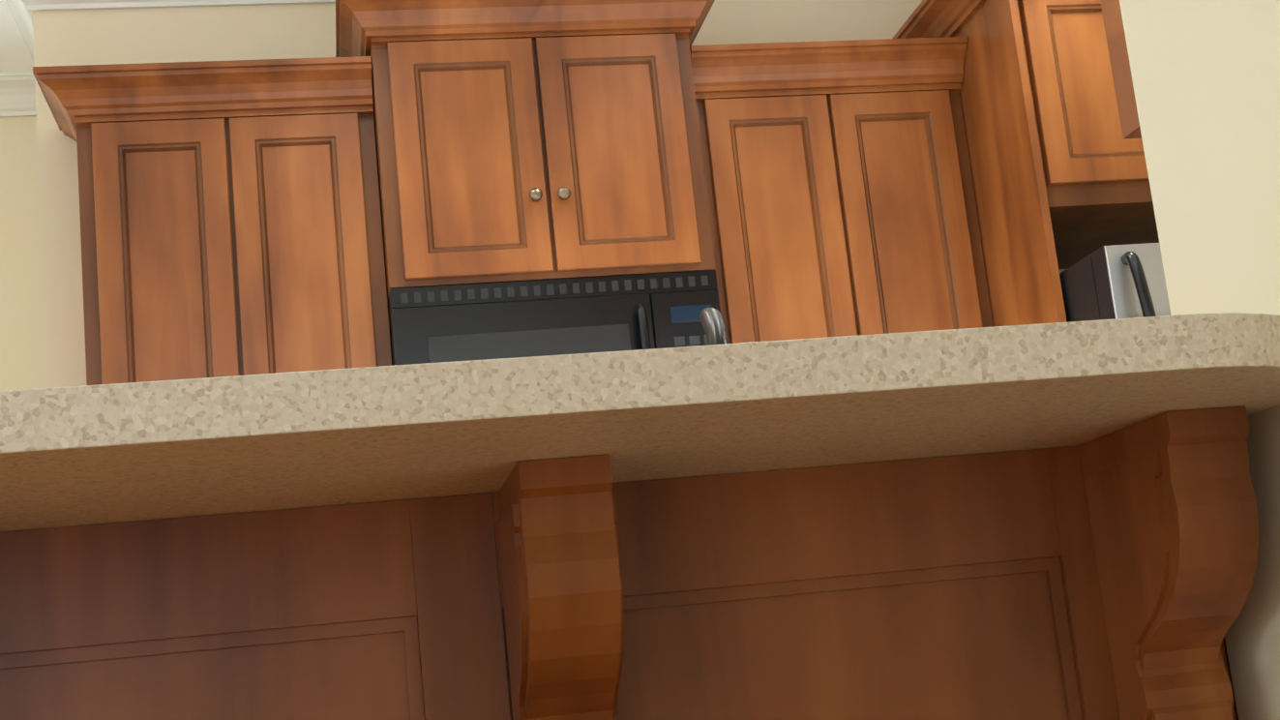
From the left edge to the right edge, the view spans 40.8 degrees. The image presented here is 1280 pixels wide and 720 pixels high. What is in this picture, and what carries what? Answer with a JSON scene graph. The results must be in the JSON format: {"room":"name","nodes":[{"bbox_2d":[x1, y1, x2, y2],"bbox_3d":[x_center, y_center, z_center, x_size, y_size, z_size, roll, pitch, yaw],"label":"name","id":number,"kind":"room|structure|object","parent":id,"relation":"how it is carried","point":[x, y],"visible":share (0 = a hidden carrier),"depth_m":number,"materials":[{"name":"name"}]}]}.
{"room":"kitchen","nodes":[
{"label":"kitchen","id":0,"kind":"room"},
{"bbox_2d":[0,0,34,73],"bbox_3d":[-0.382,-1.742,1.183,12.220,0.060,8.487,-4,-11,-11],"label":"ceiling","id":1,"kind":"structure","parent":0,"point":[15,56],"depth_m":4.76,"materials":[{"name":"paint"}]},
{"bbox_2d":[0,0,1279,719],"bbox_3d":[-1.834,-0.271,0.613,8.970,2.736,8.487,-4,-11,-11],"label":"wall","id":2,"kind":"structure","parent":0,"point":[1205,75],"depth_m":1.67,"materials":[{"name":"beige paint"}]},
{"bbox_2d":[0,72,35,117],"bbox_3d":[-4.288,-0.598,4.490,5.392,0.102,0.086,-4,-11,-11],"label":"crown molding","id":3,"kind":"structure","parent":2,"relation":"attached to","point":[17,94],"depth_m":4.96,"materials":[{"name":"white paint"}]},
{"bbox_2d":[15,23,35,112],"bbox_3d":[-1.624,-0.848,4.631,0.086,0.102,0.630,-4,-11,-11],"label":"crown molding","id":4,"kind":"structure","parent":2,"relation":"attached to","point":[27,79],"depth_m":4.93,"materials":[{"name":"white paint"}]},
{"bbox_2d":[5,0,335,23],"bbox_3d":[0.076,-1.037,4.568,3.423,0.102,0.086,-4,-11,-11],"label":"crown molding","id":5,"kind":"structure","parent":2,"relation":"attached to","point":[21,11],"depth_m":4.35,"materials":[{"name":"white paint"}]},
{"bbox_2d":[32,56,391,385],"bbox_3d":[-0.984,-0.185,4.044,0.755,0.945,0.385,-4,-11,-11],"label":"upper cabinet","id":6,"kind":"object","parent":2,"relation":"attached to","point":[230,218],"visible":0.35,"depth_m":3.96,"materials":[{"name":"brown wood"}]},
{"bbox_2d":[335,0,714,303],"bbox_3d":[-0.255,-0.496,4.187,0.913,0.690,0.482,-4,-11,-11],"label":"upper cabinet","id":7,"kind":"object","parent":2,"relation":"attached to","point":[520,140],"visible":0.92,"depth_m":4.03,"materials":[{"name":"brown wood"}]},
{"bbox_2d":[387,269,720,365],"bbox_3d":[-0.202,0.049,4.097,0.761,0.412,0.446,-4,-11,-11],"label":"over-the-range microwave","id":8,"kind":"object","parent":7,"relation":"attached to","point":[477,321],"visible":0.44,"depth_m":3.95,"materials":[{"name":"black"}]},
{"bbox_2d":[689,36,993,343],"bbox_3d":[0.486,-0.283,4.321,0.706,0.945,0.385,-4,-11,-11],"label":"upper cabinet","id":9,"kind":"object","parent":2,"relation":"attached to","point":[840,191],"visible":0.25,"depth_m":4.23,"materials":[{"name":"brown wood"}]},
{"bbox_2d":[1100,0,1141,138],"bbox_3d":[0.900,-0.763,2.075,0.905,0.945,0.380,-4,-11,-11],"label":"upper cabinet","id":10,"kind":"object","parent":2,"relation":"attached to","point":[1121,71],"visible":0.21,"depth_m":2.00,"materials":[{"name":"brown wood"}]},
{"bbox_3d":[-0.098,0.987,0.643,12.220,0.060,8.487,-4,-11,-11],"label":"floor","id":11,"kind":"structure","parent":0,"visible":0},
{"bbox_2d":[0,502,386,719],"bbox_3d":[-0.501,0.671,1.554,0.531,0.990,0.802,-4,-11,-11],"label":"base cabinet","id":12,"kind":"object","parent":11,"relation":"on","point":[272,614],"depth_m":1.45,"materials":[{"name":"brown wood"}]},
{"bbox_2d":[0,312,1279,532],"bbox_3d":[-0.081,0.076,1.437,1.516,0.040,0.602,-4,-11,-11],"label":"countertop","id":13,"kind":"structure","parent":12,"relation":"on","point":[75,456],"depth_m":1.21,"materials":[{"name":"granite"}]},
{"bbox_2d":[371,405,1259,719],"bbox_3d":[0.235,0.622,1.692,0.970,0.990,0.802,-4,-11,-11],"label":"base cabinet","id":14,"kind":"object","parent":11,"relation":"on","point":[1107,578],"depth_m":1.52,"materials":[{"name":"brown wood"}]},
{"bbox_2d":[892,0,1159,327],"bbox_3d":[1.403,0.239,4.186,1.123,2.462,0.735,-4,-11,-11],"label":"tall cabinet","id":15,"kind":"object","parent":11,"relation":"on","point":[1059,174],"visible":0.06,"depth_m":4.06,"materials":[{"name":"brown wood"}]},
{"bbox_2d":[1059,242,1171,322],"bbox_3d":[1.344,0.609,3.968,0.665,1.667,0.904,-4,-11,-11],"label":"refrigerator","id":16,"kind":"object","parent":11,"relation":"on","point":[1113,282],"visible":0.1,"depth_m":3.70,"materials":[{"name":"silver metal"}]},
{"bbox_3d":[0.739,0.167,1.989,3.226,0.138,0.596,-4,-11,-11],"label":"countertop","id":17,"kind":"structure","parent":0,"visible":0},
{"bbox_2d":[700,306,729,345],"bbox_3d":[0.058,0.084,1.742,0.059,0.265,0.300,-4,-11,-11],"label":"faucet","id":18,"kind":"object","parent":17,"relation":"on","point":[713,322],"visible":0.15,"depth_m":1.67,"materials":[{"name":"silver metal"}]}
]}

